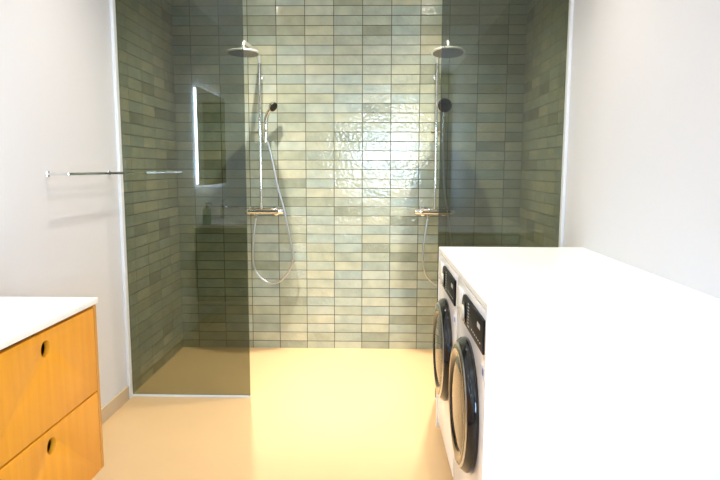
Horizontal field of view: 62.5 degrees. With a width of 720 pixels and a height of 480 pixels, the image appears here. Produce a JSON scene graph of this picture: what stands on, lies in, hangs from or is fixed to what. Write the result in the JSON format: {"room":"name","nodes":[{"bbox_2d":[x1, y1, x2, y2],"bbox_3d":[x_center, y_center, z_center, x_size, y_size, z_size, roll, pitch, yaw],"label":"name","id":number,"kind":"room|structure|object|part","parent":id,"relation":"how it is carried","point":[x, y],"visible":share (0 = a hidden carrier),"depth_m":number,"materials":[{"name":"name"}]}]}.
{"room":"laundry","nodes":[
{"label":"laundry","id":0,"kind":"room"},
{"bbox_2d":[0,0,126,407],"bbox_3d":[-1.448,-0.028,0.814,0.120,2.685,4.994,0,7,1],"label":"wall","id":1,"kind":"structure","parent":0,"point":[60,234],"depth_m":2.66,"materials":[{"name":"white paint"}]},
{"bbox_2d":[0,297,103,479],"bbox_3d":[-1.146,0.574,1.445,0.459,0.609,1.278,0,7,1],"label":"vanity unit","id":2,"kind":"object","parent":1,"relation":"attached to","point":[51,417],"visible":1,"depth_m":1.78,"materials":[{"name":"brown wood"}]},
{"bbox_2d":[0,297,97,349],"bbox_3d":[-1.145,0.282,1.410,0.459,0.020,1.278,0,7,1],"label":"countertop","id":3,"kind":"structure","parent":2,"relation":"on","point":[21,318],"depth_m":1.82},
{"bbox_3d":[-0.923,0.701,1.764,0.018,0.282,0.610,0,7,1],"label":"drawer","id":4,"kind":"part","parent":2,"relation":"part of","materials":[{"name":"orange wood"}]},
{"bbox_2d":[46,171,128,176],"bbox_3d":[-1.289,-0.320,2.850,0.099,0.022,0.626,0,7,1],"label":"towel rail","id":5,"kind":"object","parent":1,"relation":"attached to","point":[48,173],"visible":1,"depth_m":2.71,"materials":[{"name":"silver metal"}]},
{"bbox_3d":[-1.302,-0.284,2.551,0.087,0.022,0.022,0,7,1],"label":"wall post","id":6,"kind":"part","parent":5,"relation":"part of","materials":[{"name":"silver metal"}]},
{"bbox_3d":[-1.246,-0.320,2.850,0.012,0.012,0.625,0,7,1],"label":"rail","id":7,"kind":"part","parent":5,"relation":"part of","materials":[{"name":"silver metal"}]},
{"bbox_2d":[101,386,128,423],"bbox_3d":[-1.384,1.161,0.996,0.012,0.080,4.834,0,7,1],"label":"baseboard","id":8,"kind":"structure","parent":1,"relation":"attached to","point":[122,397],"depth_m":3.20,"materials":[{"name":"beige plastic"}]},
{"bbox_2d":[109,0,132,398],"bbox_3d":[-1.320,-0.373,3.265,0.018,2.584,0.036,0,7,1],"label":"trim","id":9,"kind":"structure","parent":1,"relation":"attached to","point":[112,2],"depth_m":3.27,"materials":[{"name":"white metal"}]},
{"bbox_2d":[92,348,452,479],"bbox_3d":[-0.157,1.222,1.479,2.683,0.150,6.076,0,7,1],"label":"floor","id":10,"kind":"structure","parent":0,"point":[309,413],"depth_m":3.06,"materials":[{"name":"beige plastic"}]},
{"bbox_2d":[115,0,250,397],"bbox_3d":[-0.979,-0.284,3.296,0.696,2.400,0.018,0,7,1],"label":"screen","id":11,"kind":"object","parent":10,"relation":"on","point":[181,62],"visible":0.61,"depth_m":3.29,"materials":[{"name":"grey glass"}]},
{"bbox_2d":[433,254,458,476],"bbox_3d":[0.657,0.549,2.679,0.622,0.902,0.600,0,7,1],"label":"washing machine","id":12,"kind":"object","parent":10,"relation":"on","point":[445,312],"visible":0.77,"depth_m":2.56,"materials":[{"name":"metal"}]},
{"bbox_3d":[0.352,0.491,2.679,0.012,0.326,0.326,0,7,1],"label":"door glass","id":13,"kind":"part","parent":12,"relation":"part of","materials":[{"name":"clear glass"}]},
{"bbox_3d":[0.392,0.152,2.853,0.008,0.092,0.128,0,7,1],"label":"soap drawer","id":14,"kind":"part","parent":12,"relation":"part of","materials":[{"name":"white plastic"}]},
{"bbox_3d":[0.369,0.491,2.679,0.043,0.458,0.458,0,7,1],"label":"door","id":15,"kind":"part","parent":12,"relation":"part of","materials":[{"name":"black plastic"}]},
{"bbox_3d":[0.383,0.188,2.563,0.008,0.102,0.418,0,7,1],"label":"control panel","id":16,"kind":"part","parent":12,"relation":"part of","materials":[{"name":"black plastic"}]},
{"bbox_2d":[449,276,485,479],"bbox_3d":[0.642,0.624,2.062,0.622,0.902,0.600,0,7,1],"label":"washing machine","id":17,"kind":"object","parent":10,"relation":"on","point":[466,369],"visible":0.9,"depth_m":1.92,"materials":[{"name":"white metal"}]},
{"bbox_3d":[0.338,0.565,2.062,0.012,0.326,0.326,0,7,1],"label":"door glass","id":18,"kind":"part","parent":17,"relation":"part of","materials":[{"name":"clear glass"}]},
{"bbox_3d":[0.378,0.226,2.236,0.008,0.092,0.128,0,7,1],"label":"soap drawer","id":19,"kind":"part","parent":17,"relation":"part of","materials":[{"name":"white plastic"}]},
{"bbox_3d":[0.354,0.566,2.062,0.043,0.458,0.458,0,7,1],"label":"door","id":20,"kind":"part","parent":17,"relation":"part of","materials":[{"name":"black glass"}]},
{"bbox_3d":[0.369,0.262,1.945,0.008,0.102,0.418,0,7,1],"label":"control panel","id":21,"kind":"part","parent":17,"relation":"part of","materials":[{"name":"black plastic"}]},
{"bbox_2d":[435,0,568,399],"bbox_3d":[0.773,-0.275,3.255,0.678,2.400,0.018,0,7,1],"label":"screen","id":22,"kind":"object","parent":10,"relation":"on","point":[503,62],"visible":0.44,"depth_m":3.21,"materials":[{"name":"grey glass"}]},
{"bbox_2d":[436,247,719,479],"bbox_3d":[0.732,0.572,2.371,0.711,0.930,1.270,0,7,1],"label":"countertop","id":23,"kind":"structure","parent":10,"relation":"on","point":[597,366],"depth_m":1.72,"materials":[{"name":"white laminate"}]},
{"bbox_3d":[0.747,0.507,2.993,0.711,0.911,0.018,0,7,1],"label":"panel","id":24,"kind":"part","parent":23,"relation":"part of","materials":[{"name":"white laminate"}]},
{"bbox_3d":[0.718,0.657,1.751,0.711,0.911,0.018,0,7,1],"label":"panel","id":25,"kind":"part","parent":23,"relation":"part of","materials":[{"name":"white laminate"}]},
{"bbox_2d":[243,0,441,348],"bbox_3d":[-0.084,-0.443,4.277,2.443,2.685,0.120,0,7,1],"label":"wall","id":26,"kind":"structure","parent":0,"point":[351,83],"depth_m":4.21,"materials":[{"name":"green tile"}]},
{"bbox_2d":[243,41,293,283],"bbox_3d":[-0.653,-0.466,3.956,0.361,1.621,0.538,0,7,1],"label":"shower","id":27,"kind":"object","parent":26,"relation":"attached to","point":[252,52],"visible":0.9,"depth_m":4.15,"materials":[{"name":"silver metal"}]},
{"bbox_3d":[-0.791,-0.211,4.201,0.053,0.056,0.045,0,7,1],"label":"mixer knob","id":28,"kind":"part","parent":27,"relation":"part of","materials":[{"name":"silver metal"}]},
{"bbox_3d":[-0.729,-1.164,3.710,0.188,0.012,0.188,0,7,1],"label":"nozzle plate","id":29,"kind":"part","parent":27,"relation":"part of","materials":[{"name":"grey plastic"}]},
{"bbox_3d":[-0.712,-1.232,3.891,0.022,0.083,0.399,1,7,5],"label":"overhead arm","id":30,"kind":"part","parent":27,"relation":"part of","materials":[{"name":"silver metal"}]},
{"bbox_3d":[-0.696,-0.737,4.140,0.021,0.981,0.021,0,7,1],"label":"riser rail","id":31,"kind":"part","parent":27,"relation":"part of","materials":[{"name":"silver metal"}]},
{"bbox_3d":[-0.566,-0.209,4.196,0.053,0.056,0.045,0,7,1],"label":"mixer knob","id":32,"kind":"part","parent":27,"relation":"part of","materials":[{"name":"silver metal"}]},
{"bbox_2d":[415,47,440,285],"bbox_3d":[0.521,-0.455,3.929,0.280,1.629,0.540,0,7,1],"label":"shower","id":33,"kind":"object","parent":26,"relation":"attached to","point":[422,211],"visible":0.41,"depth_m":4.13,"materials":[{"name":"silver metal"}]},
{"bbox_3d":[0.412,-0.204,4.173,0.053,0.056,0.045,0,7,1],"label":"mixer knob","id":34,"kind":"part","parent":33,"relation":"part of","materials":[{"name":"silver metal"}]},
{"bbox_3d":[0.527,-0.730,4.112,0.021,0.981,0.021,0,7,1],"label":"riser rail","id":35,"kind":"part","parent":33,"relation":"part of","materials":[{"name":"silver metal"}]},
{"bbox_3d":[0.546,-1.157,3.678,0.188,0.028,0.187,0,7,1],"label":"nozzle plate","id":36,"kind":"part","parent":33,"relation":"part of","materials":[{"name":"grey plastic"}]},
{"bbox_2d":[563,0,719,298],"bbox_3d":[1.115,-0.015,0.755,0.120,2.685,4.994,0,7,1],"label":"wall","id":37,"kind":"structure","parent":0,"point":[643,178],"depth_m":2.25,"materials":[{"name":"white paint"}]},
{"bbox_2d":[558,0,573,246],"bbox_3d":[1.104,-0.361,3.209,0.018,2.584,0.036,0,7,1],"label":"trim","id":38,"kind":"structure","parent":37,"relation":"attached to","point":[571,2],"depth_m":3.17,"materials":[{"name":"white metal"}]}
]}

